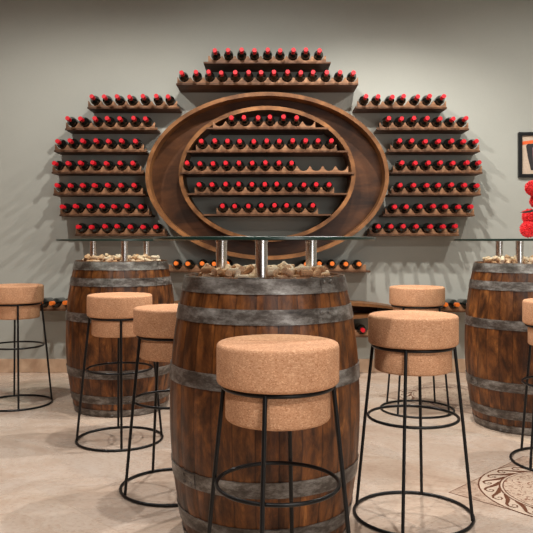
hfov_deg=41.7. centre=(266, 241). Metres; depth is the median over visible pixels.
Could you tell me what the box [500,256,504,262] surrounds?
cork
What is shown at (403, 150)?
shelf
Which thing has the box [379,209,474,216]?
shelf
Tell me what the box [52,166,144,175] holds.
shelf
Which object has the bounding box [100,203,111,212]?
wine bottle
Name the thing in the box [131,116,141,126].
wine bottle
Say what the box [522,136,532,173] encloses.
print
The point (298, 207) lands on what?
wine bottle
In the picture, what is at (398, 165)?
wine bottle
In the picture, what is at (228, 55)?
wine bottle
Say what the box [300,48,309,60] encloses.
wine bottle
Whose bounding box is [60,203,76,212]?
wine bottle
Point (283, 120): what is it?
wine bottle
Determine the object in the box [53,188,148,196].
shelf
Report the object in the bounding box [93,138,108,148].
wine bottle
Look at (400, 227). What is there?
wine bottle
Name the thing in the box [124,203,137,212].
wine bottle
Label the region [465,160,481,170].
wine bottle
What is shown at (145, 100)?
wine bottle
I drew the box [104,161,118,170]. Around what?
wine bottle
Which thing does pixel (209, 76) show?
wine bottle
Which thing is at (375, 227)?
wine bottle
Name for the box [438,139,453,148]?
wine bottle
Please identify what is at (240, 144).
wine bottle
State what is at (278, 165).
wine bottle
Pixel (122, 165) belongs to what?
wine bottle
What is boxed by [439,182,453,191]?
wine bottle
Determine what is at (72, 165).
wine bottle
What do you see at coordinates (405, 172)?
shelf
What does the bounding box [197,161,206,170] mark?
wine bottle
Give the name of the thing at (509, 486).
rug
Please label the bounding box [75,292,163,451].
stool
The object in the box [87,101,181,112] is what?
shelf
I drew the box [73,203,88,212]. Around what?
wine bottle
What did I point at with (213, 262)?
wine bottle
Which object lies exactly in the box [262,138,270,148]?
wine bottle
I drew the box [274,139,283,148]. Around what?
wine bottle
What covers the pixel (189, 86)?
shelf
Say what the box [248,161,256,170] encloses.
wine bottle
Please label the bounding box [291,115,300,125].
wine bottle
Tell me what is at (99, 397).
table
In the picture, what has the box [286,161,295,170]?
wine bottle
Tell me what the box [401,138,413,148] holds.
wine bottle
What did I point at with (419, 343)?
stool
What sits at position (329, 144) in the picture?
wine bottle
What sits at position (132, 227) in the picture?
wine bottle
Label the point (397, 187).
wine bottle
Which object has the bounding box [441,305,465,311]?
shelf
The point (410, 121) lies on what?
wine bottle
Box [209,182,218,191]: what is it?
wine bottle
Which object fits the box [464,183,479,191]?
wine bottle
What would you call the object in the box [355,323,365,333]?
wine bottle
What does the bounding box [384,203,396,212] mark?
wine bottle
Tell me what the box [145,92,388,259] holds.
wine rack
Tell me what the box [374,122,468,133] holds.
shelf
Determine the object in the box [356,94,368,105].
wine bottle
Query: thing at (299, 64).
shelf
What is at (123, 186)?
wine bottle
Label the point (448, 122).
wine bottle
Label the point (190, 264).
wine bottle
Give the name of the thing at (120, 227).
wine bottle
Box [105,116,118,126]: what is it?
wine bottle
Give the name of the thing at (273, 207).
wine bottle
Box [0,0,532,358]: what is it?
wall
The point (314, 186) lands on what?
wine bottle
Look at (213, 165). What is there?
wine bottle
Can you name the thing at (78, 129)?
shelf
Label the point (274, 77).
wine bottle
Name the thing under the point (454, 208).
wine bottle
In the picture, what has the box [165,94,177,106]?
wine bottle
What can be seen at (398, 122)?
wine bottle
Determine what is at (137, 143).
wine bottle
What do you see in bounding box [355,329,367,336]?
shelf
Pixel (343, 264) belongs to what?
wine bottle
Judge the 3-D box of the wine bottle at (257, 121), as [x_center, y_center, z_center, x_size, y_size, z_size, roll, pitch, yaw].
[-0.066,-0.940,5.473,0.075,0.080,0.298,0,0,-1]
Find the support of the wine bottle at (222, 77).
on the shelf at (189, 86)
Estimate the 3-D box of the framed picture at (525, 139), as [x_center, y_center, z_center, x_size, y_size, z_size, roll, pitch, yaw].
[2.239,-0.713,5.724,0.360,0.370,0.029,0,0,0]
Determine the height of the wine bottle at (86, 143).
0.082 m
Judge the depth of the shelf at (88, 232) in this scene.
5.54 m
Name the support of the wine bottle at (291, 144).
on the wine rack at (366, 172)
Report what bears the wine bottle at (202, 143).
on the wine rack at (366, 172)
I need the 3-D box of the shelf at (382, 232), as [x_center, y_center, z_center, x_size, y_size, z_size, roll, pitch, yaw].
[1.163,-0.077,5.639,0.728,0.061,0.199,0,0,0]
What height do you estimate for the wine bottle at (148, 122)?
0.080 m
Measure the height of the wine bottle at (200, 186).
0.081 m
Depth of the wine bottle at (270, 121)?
5.42 m
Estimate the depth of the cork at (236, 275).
2.38 m
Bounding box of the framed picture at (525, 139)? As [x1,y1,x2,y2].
[518,132,532,177]
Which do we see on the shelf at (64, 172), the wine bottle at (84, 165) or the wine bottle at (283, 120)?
the wine bottle at (84, 165)
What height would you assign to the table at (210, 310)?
1.087 m
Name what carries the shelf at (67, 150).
attached to the wall
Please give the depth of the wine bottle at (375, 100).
5.51 m
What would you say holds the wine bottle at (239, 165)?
on the wine rack at (366, 172)
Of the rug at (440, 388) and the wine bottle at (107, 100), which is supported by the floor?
the rug at (440, 388)
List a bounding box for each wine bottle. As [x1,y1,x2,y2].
[40,297,52,306]
[49,297,65,306]
[52,161,68,170]
[54,182,69,191]
[55,139,71,148]
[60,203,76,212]
[65,116,81,126]
[66,161,81,170]
[67,138,83,148]
[67,183,82,191]
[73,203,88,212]
[76,223,88,232]
[78,116,94,126]
[78,160,91,170]
[80,138,96,148]
[80,182,94,191]
[87,203,100,212]
[89,94,103,105]
[89,223,103,232]
[90,160,105,170]
[92,116,106,126]
[92,182,107,191]
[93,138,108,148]
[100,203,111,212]
[102,94,114,105]
[102,223,115,232]
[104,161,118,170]
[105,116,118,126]
[105,182,119,191]
[106,139,120,148]
[111,203,125,212]
[114,223,128,232]
[115,94,125,105]
[117,116,130,126]
[117,161,130,170]
[118,182,131,191]
[119,138,132,148]
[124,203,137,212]
[127,95,137,105]
[127,223,140,232]
[130,161,142,170]
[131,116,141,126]
[131,182,144,191]
[133,139,144,149]
[138,203,150,212]
[140,223,152,232]
[141,94,150,105]
[143,116,155,127]
[153,94,163,105]
[153,223,165,232]
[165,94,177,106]
[173,259,183,268]
[179,70,188,81]
[184,160,193,170]
[185,259,196,268]
[192,70,201,81]
[196,182,206,191]
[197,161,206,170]
[198,139,207,148]
[199,259,208,267]
[205,69,214,81]
[209,161,219,170]
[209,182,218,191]
[211,48,220,60]
[211,138,220,148]
[211,259,215,267]
[218,70,227,81]
[218,203,228,212]
[222,161,231,170]
[222,181,231,191]
[223,139,232,148]
[224,48,233,60]
[227,115,236,125]
[227,259,233,265]
[231,70,240,81]
[231,203,240,212]
[234,181,243,191]
[235,161,244,170]
[236,139,245,148]
[237,47,246,60]
[240,115,249,125]
[244,70,253,81]
[244,203,252,212]
[247,182,256,191]
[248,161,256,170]
[249,139,258,148]
[250,48,258,60]
[253,115,262,125]
[256,70,265,81]
[256,202,265,212]
[260,181,268,191]
[261,160,269,170]
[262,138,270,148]
[263,47,271,60]
[265,115,274,125]
[269,70,278,81]
[269,202,278,212]
[272,181,280,191]
[273,160,282,170]
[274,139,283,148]
[275,48,284,60]
[278,115,287,125]
[281,202,290,212]
[282,70,291,81]
[285,182,293,191]
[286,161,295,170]
[287,138,296,148]
[288,48,297,60]
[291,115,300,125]
[293,202,302,212]
[295,70,304,81]
[297,182,307,191]
[299,138,308,148]
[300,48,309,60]
[306,202,315,212]
[308,70,316,81]
[309,182,319,191]
[312,138,321,148]
[313,48,322,60]
[317,259,322,265]
[321,70,329,81]
[322,182,332,191]
[324,138,334,148]
[325,259,335,268]
[333,70,342,81]
[338,259,348,268]
[346,70,355,81]
[350,259,361,268]
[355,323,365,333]
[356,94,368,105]
[369,223,380,232]
[371,94,380,105]
[378,116,390,127]
[381,223,393,232]
[383,95,394,105]
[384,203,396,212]
[389,138,401,149]
[390,182,402,191]
[391,160,404,170]
[393,116,403,126]
[393,223,405,232]
[395,94,405,105]
[397,203,408,212]
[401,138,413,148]
[402,182,415,191]
[403,116,415,126]
[403,161,417,170]
[405,223,418,232]
[406,94,419,105]
[408,203,422,212]
[413,139,427,148]
[414,182,428,191]
[415,116,429,126]
[416,160,430,170]
[418,94,431,105]
[418,223,432,232]
[422,203,435,212]
[425,139,440,148]
[427,116,442,126]
[428,160,442,170]
[428,182,440,191]
[430,94,445,105]
[431,223,445,232]
[434,203,447,212]
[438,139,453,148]
[439,117,455,126]
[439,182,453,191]
[440,161,455,170]
[443,223,457,232]
[445,203,460,212]
[445,298,459,308]
[450,139,465,148]
[451,116,467,126]
[451,182,466,191]
[453,160,469,170]
[457,298,466,308]
[460,203,473,212]
[462,139,478,148]
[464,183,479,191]
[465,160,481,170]
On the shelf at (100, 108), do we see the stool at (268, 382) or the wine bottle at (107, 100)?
the wine bottle at (107, 100)
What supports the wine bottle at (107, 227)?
on the shelf at (88, 232)
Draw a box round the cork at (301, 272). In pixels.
[299,270,312,276]
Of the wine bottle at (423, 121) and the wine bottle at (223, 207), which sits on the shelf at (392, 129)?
the wine bottle at (423, 121)
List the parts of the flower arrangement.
flower, flower, flower, flower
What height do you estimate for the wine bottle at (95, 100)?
0.081 m
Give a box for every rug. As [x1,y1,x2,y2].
[380,381,471,413]
[449,456,532,516]
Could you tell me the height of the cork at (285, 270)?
0.037 m
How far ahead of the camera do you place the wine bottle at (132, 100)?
5.51 m
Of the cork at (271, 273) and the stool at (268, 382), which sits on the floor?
the stool at (268, 382)
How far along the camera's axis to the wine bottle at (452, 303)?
5.52 m
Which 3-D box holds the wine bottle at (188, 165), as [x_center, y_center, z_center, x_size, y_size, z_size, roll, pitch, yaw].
[-0.607,-0.594,5.478,0.075,0.082,0.298,0,0,0]
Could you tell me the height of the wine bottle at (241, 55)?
0.083 m
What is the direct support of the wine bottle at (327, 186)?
on the wine rack at (366, 172)
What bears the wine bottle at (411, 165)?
on the shelf at (405, 172)
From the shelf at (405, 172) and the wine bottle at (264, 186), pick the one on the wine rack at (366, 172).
the wine bottle at (264, 186)
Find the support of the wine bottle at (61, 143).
on the shelf at (67, 150)
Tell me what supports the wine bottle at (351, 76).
on the shelf at (189, 86)
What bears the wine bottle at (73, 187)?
on the shelf at (79, 193)
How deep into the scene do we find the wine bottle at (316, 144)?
5.42 m
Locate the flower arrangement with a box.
[519,180,532,237]
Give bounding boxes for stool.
[0,283,52,411]
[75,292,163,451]
[119,304,177,506]
[207,334,350,532]
[353,310,474,532]
[380,285,454,418]
[509,298,532,471]
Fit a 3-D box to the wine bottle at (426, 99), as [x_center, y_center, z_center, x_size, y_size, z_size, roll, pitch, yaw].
[1.268,-1.121,5.569,0.075,0.083,0.298,0,0,1]
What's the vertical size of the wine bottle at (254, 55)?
0.081 m
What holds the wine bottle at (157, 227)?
on the shelf at (88, 232)
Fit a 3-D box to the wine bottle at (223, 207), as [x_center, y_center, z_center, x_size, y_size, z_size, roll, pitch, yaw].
[-0.337,-0.267,5.476,0.075,0.080,0.298,0,0,-1]
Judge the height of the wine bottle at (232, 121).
0.080 m
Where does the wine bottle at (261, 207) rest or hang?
on the wine rack at (366, 172)
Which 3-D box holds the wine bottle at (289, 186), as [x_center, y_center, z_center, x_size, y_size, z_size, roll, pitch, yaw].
[0.180,-0.429,5.475,0.075,0.080,0.298,0,0,0]
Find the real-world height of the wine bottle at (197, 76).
0.082 m
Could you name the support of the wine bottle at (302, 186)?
on the wine rack at (366, 172)
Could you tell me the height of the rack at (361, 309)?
0.164 m
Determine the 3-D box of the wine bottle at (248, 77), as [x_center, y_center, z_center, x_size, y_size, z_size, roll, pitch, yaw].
[-0.139,-1.289,5.492,0.075,0.081,0.298,0,0,-1]
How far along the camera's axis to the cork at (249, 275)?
2.43 m
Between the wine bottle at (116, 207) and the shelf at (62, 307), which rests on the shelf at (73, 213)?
the wine bottle at (116, 207)
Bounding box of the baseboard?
[0,359,465,372]
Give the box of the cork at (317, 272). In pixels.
[309,268,320,276]
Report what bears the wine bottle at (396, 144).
on the shelf at (403, 150)
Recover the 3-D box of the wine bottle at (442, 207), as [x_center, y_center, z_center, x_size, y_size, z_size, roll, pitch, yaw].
[1.392,-0.267,5.572,0.075,0.080,0.298,0,0,0]
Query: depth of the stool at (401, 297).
4.32 m
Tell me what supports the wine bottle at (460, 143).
on the shelf at (403, 150)
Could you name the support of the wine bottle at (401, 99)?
on the shelf at (369, 108)
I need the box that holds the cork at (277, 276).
[275,275,287,277]
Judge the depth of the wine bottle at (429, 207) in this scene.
5.52 m
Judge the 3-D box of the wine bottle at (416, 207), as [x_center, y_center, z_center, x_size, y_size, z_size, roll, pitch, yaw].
[1.193,-0.268,5.572,0.075,0.081,0.298,0,0,-1]
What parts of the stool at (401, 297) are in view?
leg, leg, seat, seat, leg, leg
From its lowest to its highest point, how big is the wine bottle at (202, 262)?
0.082 m
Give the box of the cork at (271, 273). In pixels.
[268,270,275,276]
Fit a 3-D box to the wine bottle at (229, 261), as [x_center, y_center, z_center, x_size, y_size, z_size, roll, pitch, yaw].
[-0.304,0.176,5.572,0.075,0.083,0.298,0,0,1]
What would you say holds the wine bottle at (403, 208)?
on the shelf at (397, 213)
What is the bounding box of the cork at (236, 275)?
[235,274,248,277]
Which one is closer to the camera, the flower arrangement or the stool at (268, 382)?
the stool at (268, 382)
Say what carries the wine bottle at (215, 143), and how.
on the wine rack at (366, 172)
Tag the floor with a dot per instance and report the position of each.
(49, 483)
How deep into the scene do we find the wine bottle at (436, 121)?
5.51 m
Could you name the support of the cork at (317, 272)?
on the table at (210, 310)
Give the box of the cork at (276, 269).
[268,267,278,273]
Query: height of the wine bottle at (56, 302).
0.080 m
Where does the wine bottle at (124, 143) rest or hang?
on the shelf at (67, 150)
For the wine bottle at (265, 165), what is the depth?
5.42 m
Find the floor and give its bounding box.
[0,373,532,532]
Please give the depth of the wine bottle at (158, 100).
5.51 m
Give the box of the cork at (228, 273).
[225,270,231,276]
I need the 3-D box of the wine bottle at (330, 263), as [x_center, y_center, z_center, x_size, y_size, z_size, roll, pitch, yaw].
[0.512,0.177,5.569,0.075,0.082,0.298,0,0,1]
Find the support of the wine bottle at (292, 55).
on the shelf at (299, 64)
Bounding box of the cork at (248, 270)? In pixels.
[243,266,252,273]
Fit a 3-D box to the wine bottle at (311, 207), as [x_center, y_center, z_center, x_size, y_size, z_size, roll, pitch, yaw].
[0.352,-0.269,5.476,0.075,0.083,0.298,0,0,-1]
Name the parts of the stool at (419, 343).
leg, leg, seat, seat, leg, leg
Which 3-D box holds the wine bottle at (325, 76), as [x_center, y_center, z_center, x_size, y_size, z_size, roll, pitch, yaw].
[0.462,-1.289,5.494,0.075,0.081,0.298,0,0,1]
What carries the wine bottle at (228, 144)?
on the wine rack at (366, 172)
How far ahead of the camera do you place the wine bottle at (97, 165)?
5.51 m
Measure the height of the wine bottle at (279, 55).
0.080 m
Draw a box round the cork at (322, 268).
[312,266,325,272]
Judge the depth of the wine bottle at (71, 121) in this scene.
5.51 m
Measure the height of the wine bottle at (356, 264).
0.080 m
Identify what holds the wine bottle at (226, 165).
on the wine rack at (366, 172)
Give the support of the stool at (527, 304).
on the floor
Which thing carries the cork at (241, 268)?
on the table at (210, 310)
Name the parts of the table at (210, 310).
post, post, glass, post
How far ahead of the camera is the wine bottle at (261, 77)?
5.43 m
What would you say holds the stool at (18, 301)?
on the floor
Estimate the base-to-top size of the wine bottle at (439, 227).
0.081 m
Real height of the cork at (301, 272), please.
0.024 m
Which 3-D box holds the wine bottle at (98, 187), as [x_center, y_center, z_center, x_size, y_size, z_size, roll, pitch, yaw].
[-1.335,-0.432,5.569,0.075,0.080,0.298,0,0,1]
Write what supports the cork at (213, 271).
on the table at (210, 310)
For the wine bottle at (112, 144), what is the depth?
5.52 m
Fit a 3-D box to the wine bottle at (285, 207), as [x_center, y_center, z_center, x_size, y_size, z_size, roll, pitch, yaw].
[0.153,-0.269,5.472,0.075,0.083,0.298,0,0,0]
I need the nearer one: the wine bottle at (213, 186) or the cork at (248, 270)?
the cork at (248, 270)
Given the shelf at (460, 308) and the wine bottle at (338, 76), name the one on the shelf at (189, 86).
the wine bottle at (338, 76)
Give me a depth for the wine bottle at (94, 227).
5.52 m
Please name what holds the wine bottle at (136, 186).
on the shelf at (79, 193)
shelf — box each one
[40,304,66,310]
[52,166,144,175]
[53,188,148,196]
[54,144,149,154]
[59,209,154,216]
[65,122,160,133]
[75,228,169,235]
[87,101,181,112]
[169,265,369,271]
[176,77,357,92]
[203,56,330,71]
[352,101,446,112]
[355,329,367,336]
[364,228,458,235]
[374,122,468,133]
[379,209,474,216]
[385,144,479,154]
[385,188,480,196]
[389,166,482,175]
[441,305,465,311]
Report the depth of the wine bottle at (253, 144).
5.42 m
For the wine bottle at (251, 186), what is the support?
on the wine rack at (366, 172)
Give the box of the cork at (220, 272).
[217,268,224,276]
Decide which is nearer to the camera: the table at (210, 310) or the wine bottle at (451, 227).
the table at (210, 310)
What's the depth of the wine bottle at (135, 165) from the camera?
5.51 m
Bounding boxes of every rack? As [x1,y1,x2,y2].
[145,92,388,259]
[174,300,392,318]
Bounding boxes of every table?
[56,239,176,417]
[153,236,376,532]
[454,239,532,435]
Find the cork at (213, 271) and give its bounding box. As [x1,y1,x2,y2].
[211,268,219,274]
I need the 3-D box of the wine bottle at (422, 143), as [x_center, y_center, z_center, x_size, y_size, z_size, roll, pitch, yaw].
[1.235,-0.774,5.572,0.075,0.079,0.298,0,0,0]
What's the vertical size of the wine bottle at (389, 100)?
0.079 m
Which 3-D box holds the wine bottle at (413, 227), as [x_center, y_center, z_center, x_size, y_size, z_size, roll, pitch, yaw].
[1.166,-0.111,5.574,0.075,0.082,0.298,0,0,1]
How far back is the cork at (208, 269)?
2.48 m
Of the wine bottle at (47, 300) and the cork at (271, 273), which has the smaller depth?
the cork at (271, 273)
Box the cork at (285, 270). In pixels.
[282,267,293,276]
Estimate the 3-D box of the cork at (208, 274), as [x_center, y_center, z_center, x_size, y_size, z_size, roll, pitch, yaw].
[-0.206,0.124,2.495,0.046,0.026,0.023,0,0,-2]
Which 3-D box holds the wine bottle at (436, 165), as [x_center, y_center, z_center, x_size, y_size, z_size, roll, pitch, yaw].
[1.353,-0.606,5.574,0.075,0.083,0.298,0,0,1]
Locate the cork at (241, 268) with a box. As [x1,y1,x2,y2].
[238,266,244,274]
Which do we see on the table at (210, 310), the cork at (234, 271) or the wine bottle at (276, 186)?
the cork at (234, 271)
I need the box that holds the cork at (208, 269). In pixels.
[201,266,213,272]
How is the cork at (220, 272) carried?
on the table at (210, 310)
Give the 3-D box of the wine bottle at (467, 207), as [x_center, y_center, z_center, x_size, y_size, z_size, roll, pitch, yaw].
[1.590,-0.267,5.572,0.075,0.080,0.298,0,0,1]
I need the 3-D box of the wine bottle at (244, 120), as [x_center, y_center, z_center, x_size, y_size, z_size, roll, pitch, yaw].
[-0.171,-0.941,5.476,0.075,0.081,0.298,0,0,1]
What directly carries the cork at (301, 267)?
on the cork
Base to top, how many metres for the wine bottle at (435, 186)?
0.081 m
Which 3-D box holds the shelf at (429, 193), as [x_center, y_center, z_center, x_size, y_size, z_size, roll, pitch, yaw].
[1.336,-0.400,5.639,0.728,0.061,0.199,0,0,0]
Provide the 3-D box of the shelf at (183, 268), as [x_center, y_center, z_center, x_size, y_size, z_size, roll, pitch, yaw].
[0.005,0.210,5.639,1.636,0.061,0.199,0,0,0]
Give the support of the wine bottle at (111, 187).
on the shelf at (79, 193)
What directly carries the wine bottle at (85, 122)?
on the shelf at (78, 129)
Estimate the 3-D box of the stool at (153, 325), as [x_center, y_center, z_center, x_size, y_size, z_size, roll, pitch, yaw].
[-0.403,0.676,3.050,0.470,0.786,0.470,0,0,45]
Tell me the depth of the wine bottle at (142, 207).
5.52 m
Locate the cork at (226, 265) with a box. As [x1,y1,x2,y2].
[224,264,230,271]
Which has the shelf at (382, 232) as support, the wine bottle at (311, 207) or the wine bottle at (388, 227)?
the wine bottle at (388, 227)
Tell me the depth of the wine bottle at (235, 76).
5.43 m
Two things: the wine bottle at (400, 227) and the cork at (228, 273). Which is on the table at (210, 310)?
the cork at (228, 273)
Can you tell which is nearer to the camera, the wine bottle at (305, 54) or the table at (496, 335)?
the table at (496, 335)
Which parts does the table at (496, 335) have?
glass, post, post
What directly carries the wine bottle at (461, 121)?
on the shelf at (392, 129)
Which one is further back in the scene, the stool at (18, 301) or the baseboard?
the baseboard
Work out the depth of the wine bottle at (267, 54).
5.43 m
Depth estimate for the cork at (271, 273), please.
2.46 m
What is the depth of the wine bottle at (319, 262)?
5.50 m
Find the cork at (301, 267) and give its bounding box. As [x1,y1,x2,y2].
[297,266,310,272]
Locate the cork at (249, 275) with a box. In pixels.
[242,274,254,277]
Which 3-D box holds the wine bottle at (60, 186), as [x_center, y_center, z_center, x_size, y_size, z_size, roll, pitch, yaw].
[-1.629,-0.432,5.568,0.075,0.081,0.298,0,0,-1]
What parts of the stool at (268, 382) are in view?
leg, leg, seat, seat, leg, leg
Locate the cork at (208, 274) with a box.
[202,273,214,276]
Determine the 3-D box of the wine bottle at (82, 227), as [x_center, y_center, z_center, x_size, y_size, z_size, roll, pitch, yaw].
[-1.461,-0.110,5.571,0.075,0.080,0.298,0,0,1]
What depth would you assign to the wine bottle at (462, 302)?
5.54 m
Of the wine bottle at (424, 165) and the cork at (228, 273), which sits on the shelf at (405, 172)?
the wine bottle at (424, 165)
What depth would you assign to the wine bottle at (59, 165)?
5.52 m
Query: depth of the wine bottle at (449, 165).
5.51 m
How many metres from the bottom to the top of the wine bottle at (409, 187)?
0.081 m
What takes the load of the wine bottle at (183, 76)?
on the shelf at (189, 86)
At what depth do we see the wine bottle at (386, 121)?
5.52 m
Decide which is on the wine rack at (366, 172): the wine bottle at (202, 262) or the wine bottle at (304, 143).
the wine bottle at (304, 143)
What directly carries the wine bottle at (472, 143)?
on the shelf at (403, 150)
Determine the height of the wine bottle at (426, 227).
0.082 m
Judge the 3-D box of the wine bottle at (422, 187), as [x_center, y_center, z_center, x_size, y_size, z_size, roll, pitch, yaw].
[1.244,-0.432,5.570,0.075,0.080,0.298,0,0,-1]
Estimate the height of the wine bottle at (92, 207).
0.082 m
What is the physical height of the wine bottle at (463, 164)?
0.082 m
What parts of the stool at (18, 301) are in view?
leg, leg, seat, seat, leg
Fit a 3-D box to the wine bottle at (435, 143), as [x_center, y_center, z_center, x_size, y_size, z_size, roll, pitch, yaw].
[1.336,-0.775,5.570,0.075,0.080,0.298,0,0,-1]
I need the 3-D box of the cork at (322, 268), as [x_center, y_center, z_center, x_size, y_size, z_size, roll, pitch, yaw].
[0.188,0.099,2.511,0.047,0.027,0.023,0,0,25]
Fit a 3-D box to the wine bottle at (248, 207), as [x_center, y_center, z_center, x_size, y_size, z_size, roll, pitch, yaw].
[-0.140,-0.267,5.472,0.075,0.080,0.298,0,0,-1]
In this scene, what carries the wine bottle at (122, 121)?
on the shelf at (78, 129)
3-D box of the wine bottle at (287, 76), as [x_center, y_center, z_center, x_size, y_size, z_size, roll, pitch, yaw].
[0.161,-1.290,5.494,0.075,0.083,0.298,0,0,0]
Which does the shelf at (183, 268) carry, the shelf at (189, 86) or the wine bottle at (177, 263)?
the wine bottle at (177, 263)
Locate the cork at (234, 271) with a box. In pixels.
[228,268,240,274]
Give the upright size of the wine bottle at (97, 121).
0.081 m
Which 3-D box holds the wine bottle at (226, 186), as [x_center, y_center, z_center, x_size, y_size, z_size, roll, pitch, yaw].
[-0.311,-0.431,5.474,0.075,0.083,0.298,0,0,0]
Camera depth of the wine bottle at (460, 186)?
5.52 m
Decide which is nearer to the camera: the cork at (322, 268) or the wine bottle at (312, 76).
the cork at (322, 268)
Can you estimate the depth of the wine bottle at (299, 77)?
5.43 m
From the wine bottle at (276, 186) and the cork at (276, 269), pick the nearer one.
the cork at (276, 269)
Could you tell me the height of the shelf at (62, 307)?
0.061 m
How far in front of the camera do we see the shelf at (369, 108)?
5.54 m
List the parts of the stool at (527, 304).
leg, seat, seat, leg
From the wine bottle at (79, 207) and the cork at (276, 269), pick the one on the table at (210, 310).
the cork at (276, 269)
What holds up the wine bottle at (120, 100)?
on the shelf at (100, 108)
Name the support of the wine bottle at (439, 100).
on the shelf at (369, 108)
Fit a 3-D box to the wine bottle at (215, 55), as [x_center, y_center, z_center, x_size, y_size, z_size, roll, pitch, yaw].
[-0.396,-1.456,5.492,0.075,0.080,0.298,0,0,-1]
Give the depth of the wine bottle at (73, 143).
5.51 m
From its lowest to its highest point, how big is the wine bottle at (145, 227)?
0.080 m
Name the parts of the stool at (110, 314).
leg, seat, leg, seat, leg, leg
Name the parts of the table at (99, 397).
post, glass, post, post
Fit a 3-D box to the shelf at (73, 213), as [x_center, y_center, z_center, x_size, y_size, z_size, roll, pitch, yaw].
[-1.276,-0.234,5.639,0.728,0.061,0.199,0,0,0]
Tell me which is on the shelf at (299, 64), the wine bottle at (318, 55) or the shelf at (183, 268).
the wine bottle at (318, 55)
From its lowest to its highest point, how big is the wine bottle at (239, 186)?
0.083 m
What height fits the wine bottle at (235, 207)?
0.079 m
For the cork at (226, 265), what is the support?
on the table at (210, 310)
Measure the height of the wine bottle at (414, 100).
0.081 m
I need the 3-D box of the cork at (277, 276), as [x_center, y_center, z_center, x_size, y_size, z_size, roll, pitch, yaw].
[0.051,0.125,2.382,0.023,0.024,0.045,0,0,43]
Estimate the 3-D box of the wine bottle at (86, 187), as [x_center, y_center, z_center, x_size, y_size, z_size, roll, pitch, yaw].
[-1.430,-0.432,5.568,0.075,0.080,0.298,0,0,-1]
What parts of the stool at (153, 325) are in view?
leg, seat, leg, seat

